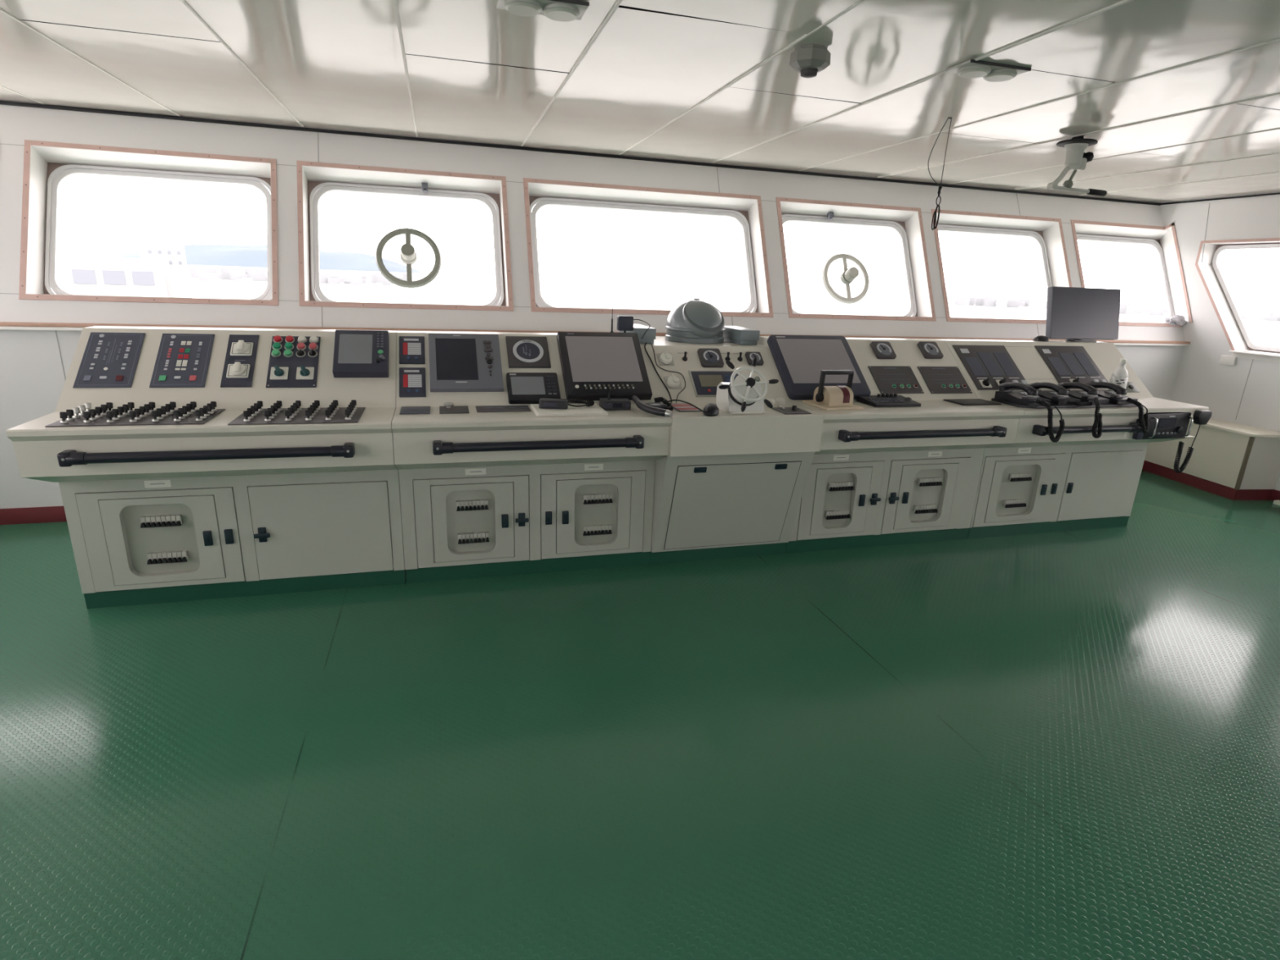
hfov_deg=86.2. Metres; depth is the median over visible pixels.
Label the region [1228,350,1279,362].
sill
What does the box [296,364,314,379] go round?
switch
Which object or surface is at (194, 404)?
switch
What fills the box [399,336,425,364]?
fire alarm
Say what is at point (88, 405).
switch
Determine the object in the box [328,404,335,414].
switch
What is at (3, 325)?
ledge
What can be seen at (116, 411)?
switch
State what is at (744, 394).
steering wheel
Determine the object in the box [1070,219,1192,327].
window
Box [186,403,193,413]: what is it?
switch
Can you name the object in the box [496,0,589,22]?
recessed light
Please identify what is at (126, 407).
switch
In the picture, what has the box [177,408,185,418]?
switch
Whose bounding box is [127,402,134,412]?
switch
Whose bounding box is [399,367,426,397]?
control panel
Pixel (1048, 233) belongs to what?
window
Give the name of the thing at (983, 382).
switch
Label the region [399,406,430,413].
plate
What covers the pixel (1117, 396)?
desk telephone
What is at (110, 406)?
switch
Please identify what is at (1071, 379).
switch
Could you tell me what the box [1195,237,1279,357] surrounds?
window
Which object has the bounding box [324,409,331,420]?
switch
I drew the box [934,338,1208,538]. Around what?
control console
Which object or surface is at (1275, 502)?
block
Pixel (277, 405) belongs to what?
switch
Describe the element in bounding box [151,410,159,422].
switch
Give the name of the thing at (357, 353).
display
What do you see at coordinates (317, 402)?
switch
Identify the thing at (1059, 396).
desk telephone
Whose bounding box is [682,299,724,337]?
hood
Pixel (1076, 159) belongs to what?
searchlight control handle
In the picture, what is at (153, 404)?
switch
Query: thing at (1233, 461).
cabinet
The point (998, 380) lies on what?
switch
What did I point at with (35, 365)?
wall
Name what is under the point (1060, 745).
floor
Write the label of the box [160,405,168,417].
switch
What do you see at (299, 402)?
switch
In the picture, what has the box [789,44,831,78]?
magnetic compass periscope
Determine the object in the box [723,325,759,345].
box
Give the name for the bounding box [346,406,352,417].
switch
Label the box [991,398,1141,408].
tray
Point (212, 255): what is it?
hill
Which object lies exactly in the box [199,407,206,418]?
switch
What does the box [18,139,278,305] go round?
window
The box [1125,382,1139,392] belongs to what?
socket plate
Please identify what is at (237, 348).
switch
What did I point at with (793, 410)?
plate
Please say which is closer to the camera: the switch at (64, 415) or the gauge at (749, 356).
the switch at (64, 415)
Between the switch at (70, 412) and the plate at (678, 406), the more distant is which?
the plate at (678, 406)
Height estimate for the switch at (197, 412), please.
0.047 m
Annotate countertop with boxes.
[1189,414,1279,437]
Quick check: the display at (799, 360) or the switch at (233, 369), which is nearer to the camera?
the switch at (233, 369)
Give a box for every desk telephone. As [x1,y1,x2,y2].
[994,382,1065,442]
[1028,382,1093,405]
[1057,382,1109,438]
[1083,382,1149,433]
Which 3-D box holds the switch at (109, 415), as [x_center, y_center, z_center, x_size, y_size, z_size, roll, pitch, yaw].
[-2.322,-0.277,2.996,0.028,0.047,0.032,-3,17,-16]
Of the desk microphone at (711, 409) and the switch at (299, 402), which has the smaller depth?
the switch at (299, 402)
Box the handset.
[631,395,673,417]
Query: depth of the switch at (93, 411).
3.02 m
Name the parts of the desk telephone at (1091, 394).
coiled cord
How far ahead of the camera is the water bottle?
4.74 m
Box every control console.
[5,325,406,608]
[391,330,671,583]
[640,336,824,564]
[757,336,1024,553]
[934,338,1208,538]
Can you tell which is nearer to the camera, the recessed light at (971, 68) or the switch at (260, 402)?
the recessed light at (971, 68)
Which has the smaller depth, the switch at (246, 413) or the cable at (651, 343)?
the switch at (246, 413)
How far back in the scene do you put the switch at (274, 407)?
3.25 m
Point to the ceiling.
(1180, 100)
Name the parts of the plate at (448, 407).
knob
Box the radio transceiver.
[599,389,631,409]
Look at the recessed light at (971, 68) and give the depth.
2.84 m
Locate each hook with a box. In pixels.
[421,182,428,192]
[826,211,834,220]
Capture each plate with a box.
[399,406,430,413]
[439,402,469,413]
[475,404,531,412]
[671,403,701,411]
[771,405,811,414]
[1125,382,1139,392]
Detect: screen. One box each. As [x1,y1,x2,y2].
[375,211,441,288]
[822,240,869,303]
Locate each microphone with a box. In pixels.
[538,398,594,408]
[667,399,719,416]
[1173,409,1212,473]
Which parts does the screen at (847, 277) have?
motor, motor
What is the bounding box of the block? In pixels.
[1272,499,1279,505]
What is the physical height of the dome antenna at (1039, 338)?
0.040 m
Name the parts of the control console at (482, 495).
breaker panel, door, door, handrail, door, door, breaker panel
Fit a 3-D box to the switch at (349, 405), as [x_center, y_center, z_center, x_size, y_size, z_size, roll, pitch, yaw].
[-1.414,-0.346,3.346,0.028,0.047,0.032,-3,17,-16]
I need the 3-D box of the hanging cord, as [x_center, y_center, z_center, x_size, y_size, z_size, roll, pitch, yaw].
[1.640,-1.694,3.788,0.125,0.584,0.020,-3,17,-16]
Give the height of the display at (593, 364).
0.353 m
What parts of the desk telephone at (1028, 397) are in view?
coiled cord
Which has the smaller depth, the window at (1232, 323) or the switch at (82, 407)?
the switch at (82, 407)
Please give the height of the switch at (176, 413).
0.047 m
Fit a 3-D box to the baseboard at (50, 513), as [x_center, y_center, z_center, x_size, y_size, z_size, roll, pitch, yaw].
[0.110,0.048,5.476,10.570,0.106,0.012,-3,17,-16]
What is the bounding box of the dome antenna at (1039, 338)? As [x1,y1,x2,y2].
[1032,335,1048,341]
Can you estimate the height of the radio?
0.174 m
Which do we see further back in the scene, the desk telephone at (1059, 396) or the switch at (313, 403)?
the desk telephone at (1059, 396)
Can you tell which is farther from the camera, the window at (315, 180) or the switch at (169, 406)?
the window at (315, 180)
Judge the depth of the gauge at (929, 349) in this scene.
4.73 m
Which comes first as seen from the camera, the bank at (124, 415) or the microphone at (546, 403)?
the bank at (124, 415)
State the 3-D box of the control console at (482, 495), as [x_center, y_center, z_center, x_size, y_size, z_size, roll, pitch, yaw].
[-0.633,-0.138,3.905,1.392,1.300,0.994,-3,17,-16]
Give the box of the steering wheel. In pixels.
[715,357,778,413]
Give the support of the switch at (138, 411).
attached to the bank at (124, 415)
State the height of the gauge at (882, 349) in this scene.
0.109 m
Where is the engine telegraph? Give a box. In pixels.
[802,369,863,410]
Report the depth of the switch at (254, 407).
3.23 m
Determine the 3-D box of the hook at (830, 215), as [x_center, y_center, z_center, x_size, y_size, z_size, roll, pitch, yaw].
[1.624,-2.250,5.831,0.044,0.067,0.054,-3,17,-16]
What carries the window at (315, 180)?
in the wall at (35, 365)
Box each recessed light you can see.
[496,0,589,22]
[945,58,1031,81]
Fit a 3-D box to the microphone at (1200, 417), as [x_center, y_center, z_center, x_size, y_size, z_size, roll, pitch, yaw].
[3.741,-0.259,4.651,0.196,0.436,0.053,-3,17,-16]
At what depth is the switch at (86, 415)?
2.97 m
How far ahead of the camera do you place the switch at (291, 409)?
3.21 m
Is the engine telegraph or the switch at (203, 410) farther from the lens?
the engine telegraph
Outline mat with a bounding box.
[943,399,1001,405]
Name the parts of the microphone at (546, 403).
coiled cord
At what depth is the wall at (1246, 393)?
6.28 m
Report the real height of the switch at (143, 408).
0.047 m
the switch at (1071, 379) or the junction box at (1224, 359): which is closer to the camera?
the switch at (1071, 379)
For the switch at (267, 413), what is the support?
attached to the bank at (255, 415)
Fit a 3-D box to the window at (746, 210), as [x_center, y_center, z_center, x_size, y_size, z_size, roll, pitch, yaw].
[0.076,-1.751,5.298,1.906,0.984,0.587,-3,17,-16]
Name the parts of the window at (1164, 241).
corner plate, frame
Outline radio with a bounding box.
[1132,412,1193,439]
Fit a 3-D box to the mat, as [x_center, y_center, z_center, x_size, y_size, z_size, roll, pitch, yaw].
[2.157,-0.507,4.442,0.295,0.008,0.190,-3,17,-16]
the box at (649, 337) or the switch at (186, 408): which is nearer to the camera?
the switch at (186, 408)
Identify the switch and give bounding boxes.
[59,411,68,423]
[66,409,74,420]
[72,407,80,417]
[78,404,85,415]
[83,411,91,422]
[84,402,91,411]
[88,408,97,420]
[94,406,102,417]
[100,404,107,415]
[106,402,113,411]
[106,411,114,422]
[111,408,119,420]
[117,406,124,417]
[122,404,129,415]
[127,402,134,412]
[128,410,137,422]
[133,408,142,419]
[139,406,146,417]
[144,404,151,414]
[148,401,155,412]
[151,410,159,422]
[155,408,164,419]
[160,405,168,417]
[165,404,173,414]
[169,401,176,412]
[173,410,181,421]
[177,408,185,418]
[182,405,189,416]
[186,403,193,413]
[190,401,196,412]
[195,409,202,421]
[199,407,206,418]
[203,405,210,416]
[206,403,213,413]
[210,401,217,411]
[226,361,249,377]
[230,340,253,355]
[243,410,250,422]
[247,408,253,418]
[250,405,257,416]
[253,403,260,413]
[257,400,263,410]
[264,410,271,421]
[267,408,274,418]
[270,364,288,379]
[270,405,277,415]
[273,403,279,413]
[276,400,282,410]
[284,409,291,421]
[287,407,293,417]
[290,404,297,415]
[293,402,299,413]
[295,400,302,410]
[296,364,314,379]
[305,409,311,420]
[307,407,314,417]
[310,404,315,415]
[311,402,318,412]
[314,400,320,409]
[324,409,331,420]
[327,407,333,417]
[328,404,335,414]
[331,402,337,412]
[333,400,338,409]
[344,408,351,419]
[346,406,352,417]
[347,404,354,414]
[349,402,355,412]
[351,400,356,409]
[677,351,688,360]
[724,351,730,360]
[737,351,742,361]
[978,377,991,387]
[995,377,1006,386]
[1069,377,1079,382]
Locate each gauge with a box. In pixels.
[697,348,724,367]
[745,351,764,365]
[870,341,896,359]
[917,341,943,359]
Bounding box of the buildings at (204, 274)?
[189,267,1279,321]
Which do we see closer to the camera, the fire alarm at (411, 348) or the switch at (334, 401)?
the switch at (334, 401)
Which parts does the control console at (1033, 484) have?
meter panel, breaker panel, door, door, meter panel, handrail, door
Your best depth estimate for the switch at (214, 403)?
3.29 m
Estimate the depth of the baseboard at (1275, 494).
5.90 m
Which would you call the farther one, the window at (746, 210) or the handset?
the window at (746, 210)
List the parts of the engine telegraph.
lever arm, plate, lever arm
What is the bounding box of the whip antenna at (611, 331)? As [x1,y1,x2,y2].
[610,307,613,332]
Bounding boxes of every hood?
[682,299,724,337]
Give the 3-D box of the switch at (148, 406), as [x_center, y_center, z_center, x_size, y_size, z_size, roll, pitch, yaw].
[-2.285,-0.328,3.173,0.028,0.047,0.032,-3,17,-16]
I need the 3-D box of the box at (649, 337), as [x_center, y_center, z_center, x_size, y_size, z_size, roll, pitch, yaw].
[-0.019,-0.958,4.472,0.136,0.095,0.400,-3,17,-16]
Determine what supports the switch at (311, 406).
attached to the bank at (255, 415)
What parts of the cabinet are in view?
panel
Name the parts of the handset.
coiled cord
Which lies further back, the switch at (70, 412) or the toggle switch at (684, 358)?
the toggle switch at (684, 358)
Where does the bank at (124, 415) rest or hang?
in the control console at (214, 508)
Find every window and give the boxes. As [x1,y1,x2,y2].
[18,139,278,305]
[296,160,513,311]
[523,177,773,317]
[775,196,936,320]
[931,208,1071,324]
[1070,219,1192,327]
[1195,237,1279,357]
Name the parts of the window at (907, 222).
frame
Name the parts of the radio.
handle, knob, handle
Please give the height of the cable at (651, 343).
0.312 m
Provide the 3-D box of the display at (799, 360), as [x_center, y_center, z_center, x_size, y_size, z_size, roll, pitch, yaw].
[1.147,-0.730,4.402,0.566,0.364,0.422,-3,17,-16]
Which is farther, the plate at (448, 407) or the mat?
the mat
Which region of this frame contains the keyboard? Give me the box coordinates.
[856,393,920,407]
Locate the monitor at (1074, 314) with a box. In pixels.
[1045,286,1120,342]
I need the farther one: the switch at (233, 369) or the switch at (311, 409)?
the switch at (233, 369)
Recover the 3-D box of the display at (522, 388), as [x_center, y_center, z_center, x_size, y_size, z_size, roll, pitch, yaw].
[-0.596,-0.514,3.825,0.286,0.154,0.175,-3,17,-16]
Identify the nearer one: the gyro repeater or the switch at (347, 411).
the switch at (347, 411)
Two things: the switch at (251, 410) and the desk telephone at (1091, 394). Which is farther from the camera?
the desk telephone at (1091, 394)
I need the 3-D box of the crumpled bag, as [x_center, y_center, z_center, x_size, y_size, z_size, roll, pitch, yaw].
[5.138,-1.539,6.578,0.226,0.097,0.146,-3,17,-16]
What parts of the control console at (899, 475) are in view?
breaker panel, door, door, control panel, door, door, handrail, breaker panel, control panel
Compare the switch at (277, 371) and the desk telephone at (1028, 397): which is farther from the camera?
the desk telephone at (1028, 397)
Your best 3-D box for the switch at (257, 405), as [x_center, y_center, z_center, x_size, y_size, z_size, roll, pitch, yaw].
[-1.843,-0.346,3.289,0.028,0.047,0.032,-3,17,-16]
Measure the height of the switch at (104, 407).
0.047 m
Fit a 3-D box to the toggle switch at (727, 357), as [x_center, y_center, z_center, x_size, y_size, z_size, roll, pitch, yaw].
[0.547,-0.777,4.300,0.070,0.057,0.059,-3,17,-16]
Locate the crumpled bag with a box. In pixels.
[1164,315,1186,325]
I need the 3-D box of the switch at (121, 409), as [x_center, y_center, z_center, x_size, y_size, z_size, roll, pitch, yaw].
[-2.352,-0.309,3.098,0.028,0.047,0.032,-3,17,-16]
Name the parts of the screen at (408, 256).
motor, motor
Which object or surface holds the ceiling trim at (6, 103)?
attached to the ceiling
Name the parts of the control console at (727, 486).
selector knob, knob, selector knob, knob, autopilot panel, knee panel, round knob, round knob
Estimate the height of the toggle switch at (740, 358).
0.057 m
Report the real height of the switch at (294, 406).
0.047 m
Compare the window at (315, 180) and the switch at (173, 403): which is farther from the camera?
the window at (315, 180)
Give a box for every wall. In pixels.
[0,100,1184,508]
[1159,191,1279,490]
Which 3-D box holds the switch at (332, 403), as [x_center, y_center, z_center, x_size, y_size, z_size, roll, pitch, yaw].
[-1.514,-0.360,3.381,0.028,0.047,0.032,-3,17,-16]
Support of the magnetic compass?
on the control console at (727, 486)
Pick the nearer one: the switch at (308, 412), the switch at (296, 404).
the switch at (308, 412)
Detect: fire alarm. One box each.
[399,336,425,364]
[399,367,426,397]
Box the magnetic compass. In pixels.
[665,297,724,343]
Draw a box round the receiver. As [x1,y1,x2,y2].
[617,315,633,333]
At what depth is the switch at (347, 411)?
3.22 m
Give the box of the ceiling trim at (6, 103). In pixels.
[0,100,1279,205]
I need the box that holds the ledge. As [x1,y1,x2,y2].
[0,321,1190,346]
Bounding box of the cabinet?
[1142,414,1279,500]
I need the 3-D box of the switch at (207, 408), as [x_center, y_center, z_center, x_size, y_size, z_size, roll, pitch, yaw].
[-2.023,-0.324,3.191,0.028,0.047,0.032,-3,17,-16]
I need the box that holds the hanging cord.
[928,117,951,230]
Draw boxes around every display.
[332,329,389,377]
[428,333,503,391]
[506,372,560,404]
[556,331,652,400]
[767,334,871,399]
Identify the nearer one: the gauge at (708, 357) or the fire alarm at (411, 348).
the fire alarm at (411, 348)
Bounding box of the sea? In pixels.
[186,264,1279,347]
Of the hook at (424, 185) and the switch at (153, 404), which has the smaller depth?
the switch at (153, 404)
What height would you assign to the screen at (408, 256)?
0.546 m
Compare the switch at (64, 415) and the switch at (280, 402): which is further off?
the switch at (280, 402)
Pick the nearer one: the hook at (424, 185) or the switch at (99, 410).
the switch at (99, 410)
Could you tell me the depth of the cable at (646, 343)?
4.09 m
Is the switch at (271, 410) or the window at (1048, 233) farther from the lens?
the window at (1048, 233)
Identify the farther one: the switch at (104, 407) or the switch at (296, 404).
the switch at (296, 404)
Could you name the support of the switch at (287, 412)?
attached to the bank at (255, 415)
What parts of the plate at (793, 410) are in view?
knob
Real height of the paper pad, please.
0.014 m
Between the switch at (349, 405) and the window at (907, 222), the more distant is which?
the window at (907, 222)
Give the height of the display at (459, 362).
0.286 m
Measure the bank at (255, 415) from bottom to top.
0.051 m
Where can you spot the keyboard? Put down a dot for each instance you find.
(876, 401)
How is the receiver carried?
on the control console at (482, 495)
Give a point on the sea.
(460, 288)
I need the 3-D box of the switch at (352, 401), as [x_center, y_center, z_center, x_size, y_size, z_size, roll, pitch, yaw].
[-1.449,-0.382,3.463,0.028,0.047,0.032,-3,17,-16]
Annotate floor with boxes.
[0,470,1279,959]
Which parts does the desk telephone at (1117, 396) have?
coiled cord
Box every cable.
[633,319,650,339]
[644,342,671,404]
[650,342,685,402]
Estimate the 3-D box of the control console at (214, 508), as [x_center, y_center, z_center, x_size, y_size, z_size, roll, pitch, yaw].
[-2.024,-0.076,3.514,1.496,1.300,0.994,-3,17,-16]
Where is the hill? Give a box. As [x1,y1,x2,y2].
[116,244,421,273]
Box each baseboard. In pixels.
[0,506,66,524]
[1269,488,1279,501]
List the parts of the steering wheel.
handle, handle, handle, foot plate, handle, rim knob, handle, handle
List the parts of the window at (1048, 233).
corner plate, frame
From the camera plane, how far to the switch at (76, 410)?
3.05 m
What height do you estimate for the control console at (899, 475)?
1.300 m
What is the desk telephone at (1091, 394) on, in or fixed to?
on the tray
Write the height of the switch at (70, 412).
0.047 m
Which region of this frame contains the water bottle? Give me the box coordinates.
[1107,359,1128,391]
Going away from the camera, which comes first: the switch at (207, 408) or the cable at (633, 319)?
the switch at (207, 408)
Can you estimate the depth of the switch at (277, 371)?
3.53 m
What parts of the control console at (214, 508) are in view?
alarm panel, door, breaker panel, door, alarm panel, handrail, rotary switch panel, push button panel, door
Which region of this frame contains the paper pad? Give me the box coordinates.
[529,403,608,416]
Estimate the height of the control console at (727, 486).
1.249 m
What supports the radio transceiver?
in the control console at (482, 495)
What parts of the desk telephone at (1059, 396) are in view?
coiled cord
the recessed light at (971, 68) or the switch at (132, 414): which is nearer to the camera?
the recessed light at (971, 68)
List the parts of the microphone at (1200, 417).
coiled cord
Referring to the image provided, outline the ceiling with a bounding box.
[0,0,1279,202]
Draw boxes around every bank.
[44,401,225,426]
[227,400,365,425]
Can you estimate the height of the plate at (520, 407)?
0.005 m
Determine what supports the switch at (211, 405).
attached to the bank at (124, 415)
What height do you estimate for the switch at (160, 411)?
0.047 m
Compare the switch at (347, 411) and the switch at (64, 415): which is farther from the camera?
the switch at (347, 411)
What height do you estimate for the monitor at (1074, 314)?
0.399 m
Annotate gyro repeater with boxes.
[505,336,551,368]
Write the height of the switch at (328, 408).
0.047 m
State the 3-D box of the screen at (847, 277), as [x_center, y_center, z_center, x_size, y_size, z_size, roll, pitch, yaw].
[1.759,-1.785,5.820,0.416,0.546,0.265,5,17,8]
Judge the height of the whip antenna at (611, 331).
0.162 m
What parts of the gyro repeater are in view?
dial glass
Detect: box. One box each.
[619,324,656,343]
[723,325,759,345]
[1218,355,1236,365]

